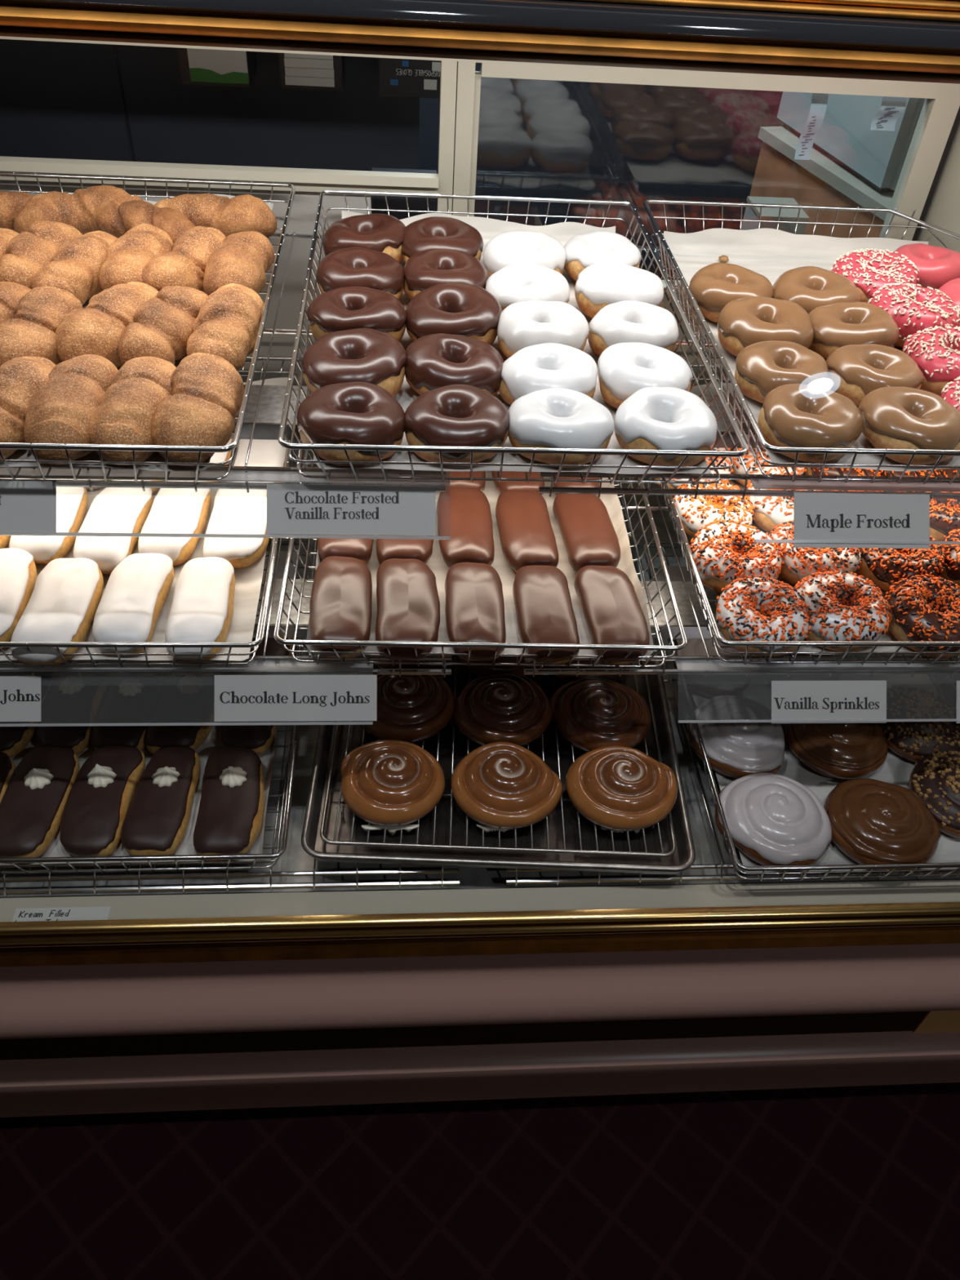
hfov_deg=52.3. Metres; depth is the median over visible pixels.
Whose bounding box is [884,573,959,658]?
donut
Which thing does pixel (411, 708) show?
cinnamon roll
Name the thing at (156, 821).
eclair
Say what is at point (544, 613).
chocolate long john
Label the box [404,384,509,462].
donut
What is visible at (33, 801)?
eclair
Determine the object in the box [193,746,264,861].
eclair
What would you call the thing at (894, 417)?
donut
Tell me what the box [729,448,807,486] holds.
donut
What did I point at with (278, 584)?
light fixture
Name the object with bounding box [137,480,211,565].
vanilla long john
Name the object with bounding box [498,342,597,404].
donut
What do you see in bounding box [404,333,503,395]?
donut
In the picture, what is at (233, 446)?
wire basket
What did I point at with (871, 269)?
donut
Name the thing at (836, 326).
donut
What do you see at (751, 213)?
bin
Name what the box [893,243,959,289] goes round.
donut
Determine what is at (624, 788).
cinnamon roll
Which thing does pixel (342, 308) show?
donut
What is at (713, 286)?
donut
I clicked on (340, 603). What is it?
long john
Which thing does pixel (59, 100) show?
wall
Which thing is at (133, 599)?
vanilla long john
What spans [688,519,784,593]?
donut
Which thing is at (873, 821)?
roll
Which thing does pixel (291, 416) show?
light fixture
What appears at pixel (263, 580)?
light fixture
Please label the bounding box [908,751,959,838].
roll
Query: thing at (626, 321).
donut
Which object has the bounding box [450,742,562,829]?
cinnamon roll
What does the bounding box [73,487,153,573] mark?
vanilla long john
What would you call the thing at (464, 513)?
long john
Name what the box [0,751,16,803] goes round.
eclair
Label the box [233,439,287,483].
vanilla long john
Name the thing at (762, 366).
donut
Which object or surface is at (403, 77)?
glove box
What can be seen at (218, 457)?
vanilla long john
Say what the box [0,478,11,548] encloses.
vanilla long john
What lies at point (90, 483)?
wire shelf
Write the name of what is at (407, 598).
long john
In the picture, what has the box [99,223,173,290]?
cinnamon twist
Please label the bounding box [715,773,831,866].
roll
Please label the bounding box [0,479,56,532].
price label
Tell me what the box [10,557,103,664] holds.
vanilla long john
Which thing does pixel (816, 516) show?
price label
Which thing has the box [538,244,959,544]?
wire shelf
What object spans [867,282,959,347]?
donut
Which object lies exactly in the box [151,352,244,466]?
cinnamon twist
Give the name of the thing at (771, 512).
donut
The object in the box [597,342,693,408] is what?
donut
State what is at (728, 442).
wire shelf
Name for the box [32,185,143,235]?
cinnamon twist
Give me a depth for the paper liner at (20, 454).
0.94 m
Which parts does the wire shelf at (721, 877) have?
rod, rod, rod, rod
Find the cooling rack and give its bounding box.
[320,654,675,857]
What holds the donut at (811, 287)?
on the paper liner at (770, 253)
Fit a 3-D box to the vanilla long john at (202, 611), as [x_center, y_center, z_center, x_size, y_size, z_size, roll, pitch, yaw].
[-0.315,-0.038,1.109,0.070,0.038,0.157,0,43,-5]
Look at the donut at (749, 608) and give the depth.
1.12 m
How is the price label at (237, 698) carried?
attached to the wire shelf at (444, 671)
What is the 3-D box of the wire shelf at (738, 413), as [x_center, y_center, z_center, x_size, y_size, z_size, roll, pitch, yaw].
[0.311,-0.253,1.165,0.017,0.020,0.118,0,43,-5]
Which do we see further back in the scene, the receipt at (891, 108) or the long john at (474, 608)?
the receipt at (891, 108)
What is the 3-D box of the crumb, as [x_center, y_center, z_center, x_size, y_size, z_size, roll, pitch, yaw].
[0.347,-0.543,1.393,0.015,0.010,0.013,0,43,-5]
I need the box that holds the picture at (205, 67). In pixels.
[177,47,257,87]
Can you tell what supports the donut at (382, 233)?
on the paper liner at (488, 228)
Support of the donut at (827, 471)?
on the paper liner at (888, 636)
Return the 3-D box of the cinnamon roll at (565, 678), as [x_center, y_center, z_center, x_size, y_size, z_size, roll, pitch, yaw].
[0.152,0.010,1.398,0.141,0.052,0.126,0,43,-5]
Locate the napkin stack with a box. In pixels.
[278,53,345,91]
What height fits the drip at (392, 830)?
0.014 m
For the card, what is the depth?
1.13 m
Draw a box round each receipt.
[794,93,828,159]
[871,96,906,131]
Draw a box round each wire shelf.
[0,231,450,539]
[0,440,451,726]
[0,542,459,896]
[506,545,959,886]
[523,477,959,723]
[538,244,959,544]
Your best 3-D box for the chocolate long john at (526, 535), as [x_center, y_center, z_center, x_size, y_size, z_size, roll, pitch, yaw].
[0.058,-0.140,1.247,0.072,0.039,0.160,-2,44,-7]
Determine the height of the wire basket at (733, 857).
0.051 m
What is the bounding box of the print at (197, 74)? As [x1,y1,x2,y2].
[189,67,248,84]
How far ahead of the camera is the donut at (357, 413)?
0.94 m
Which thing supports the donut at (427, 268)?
on the paper liner at (488, 228)
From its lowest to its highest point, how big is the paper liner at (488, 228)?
0.032 m
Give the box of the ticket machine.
[777,91,925,192]
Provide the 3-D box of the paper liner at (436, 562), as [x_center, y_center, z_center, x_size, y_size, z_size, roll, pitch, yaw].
[-0.009,-0.193,1.309,0.390,0.030,0.596,1,43,-4]
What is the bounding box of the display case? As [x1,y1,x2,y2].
[0,0,959,1117]
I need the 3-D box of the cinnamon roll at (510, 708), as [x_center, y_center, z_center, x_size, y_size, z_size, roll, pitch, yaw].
[0.030,0.086,1.307,0.135,0.052,0.128,0,43,-5]
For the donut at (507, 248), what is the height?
0.051 m
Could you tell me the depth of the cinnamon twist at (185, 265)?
1.18 m
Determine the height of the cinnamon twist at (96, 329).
0.060 m
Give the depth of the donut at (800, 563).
1.20 m
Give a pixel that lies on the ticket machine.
(845, 135)
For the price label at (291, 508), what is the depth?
0.96 m
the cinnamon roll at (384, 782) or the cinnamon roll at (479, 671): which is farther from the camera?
the cinnamon roll at (479, 671)
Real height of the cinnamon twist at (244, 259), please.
0.060 m
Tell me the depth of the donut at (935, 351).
1.12 m
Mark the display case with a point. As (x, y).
(483, 987)
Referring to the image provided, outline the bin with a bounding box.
[741,195,809,234]
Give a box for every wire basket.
[0,172,295,482]
[0,355,302,667]
[0,537,317,874]
[273,449,687,669]
[277,189,748,485]
[643,199,959,484]
[643,542,959,881]
[659,363,959,665]
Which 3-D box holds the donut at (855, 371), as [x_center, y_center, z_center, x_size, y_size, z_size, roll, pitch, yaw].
[0.449,-0.301,1.112,0.106,0.048,0.103,-18,48,-22]
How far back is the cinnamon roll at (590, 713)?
1.29 m
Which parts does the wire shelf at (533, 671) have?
rod, rod, rod, label strip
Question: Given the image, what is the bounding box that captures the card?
[12,906,111,921]
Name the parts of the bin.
bin lid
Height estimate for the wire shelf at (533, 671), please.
0.053 m
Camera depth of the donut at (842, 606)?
1.13 m
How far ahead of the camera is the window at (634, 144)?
3.39 m
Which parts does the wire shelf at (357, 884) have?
rod, rod, rod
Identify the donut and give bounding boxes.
[297,382,404,466]
[301,328,406,397]
[306,286,406,341]
[315,247,404,299]
[322,213,405,262]
[401,216,483,263]
[403,248,488,299]
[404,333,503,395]
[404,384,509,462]
[405,283,502,345]
[482,230,566,276]
[485,263,569,311]
[497,300,588,358]
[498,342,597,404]
[507,387,614,467]
[564,231,641,280]
[574,262,663,318]
[587,300,679,355]
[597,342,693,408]
[613,386,717,469]
[653,447,734,488]
[672,479,755,537]
[687,262,773,322]
[687,695,785,778]
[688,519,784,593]
[715,574,811,656]
[717,296,813,356]
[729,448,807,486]
[734,340,829,404]
[746,472,822,533]
[757,383,863,462]
[767,520,862,585]
[772,266,861,313]
[792,569,892,651]
[804,467,884,490]
[808,302,899,359]
[826,343,924,406]
[827,489,908,492]
[829,248,919,302]
[856,536,945,592]
[857,386,959,464]
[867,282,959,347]
[882,469,959,477]
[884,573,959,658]
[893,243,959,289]
[902,325,959,396]
[908,491,959,541]
[937,277,959,308]
[940,528,959,586]
[941,377,959,410]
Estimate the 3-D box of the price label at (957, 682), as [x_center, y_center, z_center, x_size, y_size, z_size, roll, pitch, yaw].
[0.589,0.073,1.154,0.054,0.037,0.035,0,43,-5]
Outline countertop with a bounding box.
[749,126,893,238]
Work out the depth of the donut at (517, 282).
1.19 m
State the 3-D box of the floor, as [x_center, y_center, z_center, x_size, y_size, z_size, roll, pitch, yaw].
[-0.121,0.838,1.474,8.000,0.050,9.000,0,43,-5]
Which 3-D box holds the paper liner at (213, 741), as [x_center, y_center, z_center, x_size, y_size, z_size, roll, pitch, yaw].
[-0.471,0.058,1.337,0.397,0.029,0.567,0,43,-5]
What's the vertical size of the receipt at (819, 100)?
0.093 m
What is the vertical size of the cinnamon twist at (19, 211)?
0.055 m
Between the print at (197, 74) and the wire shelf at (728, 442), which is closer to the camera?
the wire shelf at (728, 442)
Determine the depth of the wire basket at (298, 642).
1.09 m
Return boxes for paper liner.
[0,193,273,471]
[0,377,288,661]
[0,551,297,865]
[306,471,653,658]
[313,210,711,474]
[657,564,959,872]
[663,227,959,471]
[689,382,942,654]
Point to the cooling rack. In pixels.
(350, 842)
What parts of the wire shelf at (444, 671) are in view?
label strip, plate, rod, rod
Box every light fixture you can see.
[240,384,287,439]
[252,578,265,637]
[263,578,283,637]
[284,386,307,439]
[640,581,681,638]
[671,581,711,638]
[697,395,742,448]
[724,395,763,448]
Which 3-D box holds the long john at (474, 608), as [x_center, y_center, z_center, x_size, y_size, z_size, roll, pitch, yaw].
[-0.006,-0.035,1.132,0.072,0.037,0.156,0,43,-5]
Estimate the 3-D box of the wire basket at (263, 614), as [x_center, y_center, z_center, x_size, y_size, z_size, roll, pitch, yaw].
[-0.477,-0.198,1.267,0.454,0.051,0.643,0,43,-5]
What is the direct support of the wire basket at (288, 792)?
on the wire shelf at (357, 884)
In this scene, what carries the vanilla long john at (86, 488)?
on the paper liner at (248, 580)
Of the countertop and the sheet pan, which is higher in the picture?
the countertop
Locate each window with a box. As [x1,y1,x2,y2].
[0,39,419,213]
[418,62,784,279]
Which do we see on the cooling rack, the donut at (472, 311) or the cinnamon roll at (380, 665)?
the cinnamon roll at (380, 665)
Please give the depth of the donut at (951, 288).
1.25 m
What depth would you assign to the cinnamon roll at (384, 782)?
1.19 m
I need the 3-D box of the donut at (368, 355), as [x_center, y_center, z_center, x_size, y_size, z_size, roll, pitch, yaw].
[-0.134,-0.294,1.051,0.113,0.054,0.113,-12,46,-17]
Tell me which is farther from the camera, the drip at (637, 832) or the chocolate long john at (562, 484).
the chocolate long john at (562, 484)
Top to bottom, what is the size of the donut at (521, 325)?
0.052 m
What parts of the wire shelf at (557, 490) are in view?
rod, rod, rod, rod, label strip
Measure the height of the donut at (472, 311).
0.054 m
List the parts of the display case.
panel, sill, moulding, moulding, brass sill, door frame, panel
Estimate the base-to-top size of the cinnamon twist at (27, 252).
0.058 m
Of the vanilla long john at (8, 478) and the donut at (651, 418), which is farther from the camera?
the vanilla long john at (8, 478)
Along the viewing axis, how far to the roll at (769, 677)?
1.39 m
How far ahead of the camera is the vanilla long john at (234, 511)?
1.19 m
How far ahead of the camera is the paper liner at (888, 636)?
1.17 m
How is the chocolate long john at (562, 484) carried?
on the paper liner at (436, 562)
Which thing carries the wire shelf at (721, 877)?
on the display case
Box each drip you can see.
[361,823,419,835]
[476,823,514,833]
[600,826,640,834]
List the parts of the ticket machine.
foot plate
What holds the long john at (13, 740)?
on the paper liner at (213, 741)
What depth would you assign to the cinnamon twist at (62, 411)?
0.91 m
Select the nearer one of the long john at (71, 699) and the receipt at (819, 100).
the long john at (71, 699)
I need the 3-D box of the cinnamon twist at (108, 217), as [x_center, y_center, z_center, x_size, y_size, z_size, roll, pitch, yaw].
[-0.441,-0.548,1.292,0.159,0.057,0.074,20,45,16]
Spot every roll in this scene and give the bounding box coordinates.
[340,739,444,826]
[357,675,454,742]
[370,654,454,668]
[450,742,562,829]
[452,672,551,746]
[455,655,540,677]
[542,660,631,684]
[548,676,651,751]
[565,746,677,831]
[673,638,754,697]
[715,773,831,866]
[763,653,841,684]
[784,722,888,779]
[823,777,940,872]
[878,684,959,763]
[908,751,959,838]
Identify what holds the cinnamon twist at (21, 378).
on the paper liner at (20, 454)
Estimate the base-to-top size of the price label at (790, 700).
0.036 m
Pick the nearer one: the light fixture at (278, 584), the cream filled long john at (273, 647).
the light fixture at (278, 584)
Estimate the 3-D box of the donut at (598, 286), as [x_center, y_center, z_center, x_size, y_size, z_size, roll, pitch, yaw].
[0.175,-0.439,1.232,0.112,0.053,0.105,7,43,3]
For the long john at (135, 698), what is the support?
on the paper liner at (213, 741)
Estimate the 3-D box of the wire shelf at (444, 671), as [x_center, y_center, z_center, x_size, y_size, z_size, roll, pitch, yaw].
[-0.641,-0.149,1.276,1.188,0.053,0.657,0,43,-5]
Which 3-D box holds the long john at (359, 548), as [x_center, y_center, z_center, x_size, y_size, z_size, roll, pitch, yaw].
[-0.169,-0.148,1.237,0.072,0.039,0.160,0,43,-5]
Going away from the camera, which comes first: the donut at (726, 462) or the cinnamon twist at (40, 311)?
the cinnamon twist at (40, 311)
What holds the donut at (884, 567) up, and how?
on the paper liner at (888, 636)
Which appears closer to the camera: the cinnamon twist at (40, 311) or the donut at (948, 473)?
the cinnamon twist at (40, 311)
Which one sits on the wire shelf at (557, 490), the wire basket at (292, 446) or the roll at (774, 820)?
the wire basket at (292, 446)
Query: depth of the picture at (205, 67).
1.49 m
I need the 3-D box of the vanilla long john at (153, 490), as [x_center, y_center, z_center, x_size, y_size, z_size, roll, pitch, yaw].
[-0.450,-0.248,1.321,0.071,0.039,0.158,2,43,-3]
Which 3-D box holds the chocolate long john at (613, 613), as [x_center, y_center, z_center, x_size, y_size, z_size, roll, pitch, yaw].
[0.154,-0.032,1.141,0.070,0.038,0.156,-2,44,-7]
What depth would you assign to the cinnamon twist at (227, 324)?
1.07 m
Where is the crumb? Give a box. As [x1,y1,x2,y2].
[718,255,728,262]
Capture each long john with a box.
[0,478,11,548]
[0,547,36,648]
[0,675,57,757]
[8,478,39,479]
[8,478,88,564]
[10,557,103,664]
[35,675,113,755]
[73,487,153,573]
[80,479,107,489]
[90,675,165,751]
[92,552,173,653]
[111,480,164,494]
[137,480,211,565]
[144,675,214,754]
[164,556,235,661]
[202,481,269,568]
[207,439,232,481]
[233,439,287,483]
[248,637,293,655]
[309,555,372,657]
[317,483,373,564]
[375,558,439,660]
[376,535,434,564]
[377,483,428,484]
[436,486,494,567]
[444,471,485,491]
[444,562,506,661]
[491,471,544,495]
[495,489,558,572]
[512,565,579,664]
[552,476,599,496]
[552,493,620,573]
[573,564,649,664]
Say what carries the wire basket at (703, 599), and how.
on the wire shelf at (533, 671)
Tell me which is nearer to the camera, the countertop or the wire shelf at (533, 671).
the wire shelf at (533, 671)
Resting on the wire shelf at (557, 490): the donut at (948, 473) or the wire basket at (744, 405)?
the wire basket at (744, 405)
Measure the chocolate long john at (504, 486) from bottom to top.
0.039 m
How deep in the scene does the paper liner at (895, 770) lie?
1.31 m
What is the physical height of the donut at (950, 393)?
0.059 m
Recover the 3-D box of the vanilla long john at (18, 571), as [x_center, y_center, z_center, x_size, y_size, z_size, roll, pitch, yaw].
[-0.547,-0.045,1.095,0.080,0.040,0.162,-1,43,-5]
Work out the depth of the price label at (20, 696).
1.06 m
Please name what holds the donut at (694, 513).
on the paper liner at (888, 636)
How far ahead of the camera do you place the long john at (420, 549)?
1.19 m
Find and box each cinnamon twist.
[0,190,62,233]
[0,221,82,289]
[0,227,19,257]
[0,281,31,323]
[0,286,82,366]
[0,356,56,459]
[24,354,118,465]
[31,231,117,305]
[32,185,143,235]
[55,281,159,367]
[88,356,176,465]
[91,200,195,243]
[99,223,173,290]
[117,285,208,364]
[141,226,226,292]
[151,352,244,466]
[154,193,276,238]
[186,283,264,371]
[203,231,274,295]
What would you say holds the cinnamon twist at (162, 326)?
on the paper liner at (20, 454)
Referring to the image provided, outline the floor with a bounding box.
[0,1082,959,1279]
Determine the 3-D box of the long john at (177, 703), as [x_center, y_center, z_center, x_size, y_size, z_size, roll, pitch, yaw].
[-0.388,0.081,1.296,0.081,0.055,0.164,4,43,0]
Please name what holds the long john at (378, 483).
on the paper liner at (436, 562)
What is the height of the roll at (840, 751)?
0.054 m
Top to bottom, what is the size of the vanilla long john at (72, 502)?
0.039 m
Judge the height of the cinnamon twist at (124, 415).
0.060 m
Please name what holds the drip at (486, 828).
on the sheet pan
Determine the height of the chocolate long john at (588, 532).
0.038 m
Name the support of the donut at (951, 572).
on the paper liner at (888, 636)
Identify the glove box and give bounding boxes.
[378,57,440,98]
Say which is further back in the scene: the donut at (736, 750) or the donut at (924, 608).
the donut at (736, 750)
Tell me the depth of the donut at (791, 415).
1.00 m
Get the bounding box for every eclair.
[0,746,79,857]
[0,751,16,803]
[59,744,145,857]
[120,745,200,855]
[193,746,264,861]
[220,721,277,755]
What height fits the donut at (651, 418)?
0.051 m
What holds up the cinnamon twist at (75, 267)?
on the paper liner at (20, 454)
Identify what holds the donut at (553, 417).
on the paper liner at (488, 228)
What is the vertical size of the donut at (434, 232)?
0.053 m
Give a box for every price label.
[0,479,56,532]
[0,675,41,721]
[213,675,377,721]
[266,484,435,535]
[771,680,886,723]
[793,493,929,548]
[955,680,959,723]
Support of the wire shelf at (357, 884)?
attached to the display case
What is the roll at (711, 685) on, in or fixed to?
on the paper liner at (895, 770)
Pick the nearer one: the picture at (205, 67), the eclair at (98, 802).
the eclair at (98, 802)
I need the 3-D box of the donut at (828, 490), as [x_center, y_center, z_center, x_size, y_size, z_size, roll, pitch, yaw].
[0.523,-0.180,1.315,0.116,0.060,0.116,22,46,18]
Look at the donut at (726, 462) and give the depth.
1.34 m
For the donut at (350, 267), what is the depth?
1.19 m
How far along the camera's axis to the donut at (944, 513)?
1.28 m
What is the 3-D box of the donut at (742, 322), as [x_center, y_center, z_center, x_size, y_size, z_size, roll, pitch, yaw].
[0.347,-0.376,1.179,0.114,0.049,0.116,-27,52,-31]
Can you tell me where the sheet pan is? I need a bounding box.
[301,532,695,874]
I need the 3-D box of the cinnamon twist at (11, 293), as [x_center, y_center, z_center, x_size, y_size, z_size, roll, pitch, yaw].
[-0.542,-0.348,1.070,0.076,0.059,0.160,12,44,8]
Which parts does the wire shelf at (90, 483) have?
rod, label strip, rod, rod, rod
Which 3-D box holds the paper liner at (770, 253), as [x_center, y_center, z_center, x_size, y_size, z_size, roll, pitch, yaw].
[0.480,-0.382,1.216,0.398,0.032,0.589,0,43,-5]
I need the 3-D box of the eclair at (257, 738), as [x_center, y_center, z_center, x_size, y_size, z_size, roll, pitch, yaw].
[-0.305,0.083,1.302,0.073,0.053,0.156,-1,43,-6]
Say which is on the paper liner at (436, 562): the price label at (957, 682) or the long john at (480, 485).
the long john at (480, 485)
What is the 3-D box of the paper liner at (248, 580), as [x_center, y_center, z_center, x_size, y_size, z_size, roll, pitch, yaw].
[-0.474,-0.188,1.267,0.408,0.027,0.591,0,43,-5]
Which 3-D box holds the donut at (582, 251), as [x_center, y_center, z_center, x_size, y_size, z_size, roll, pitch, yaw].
[0.161,-0.510,1.307,0.104,0.050,0.104,36,50,29]

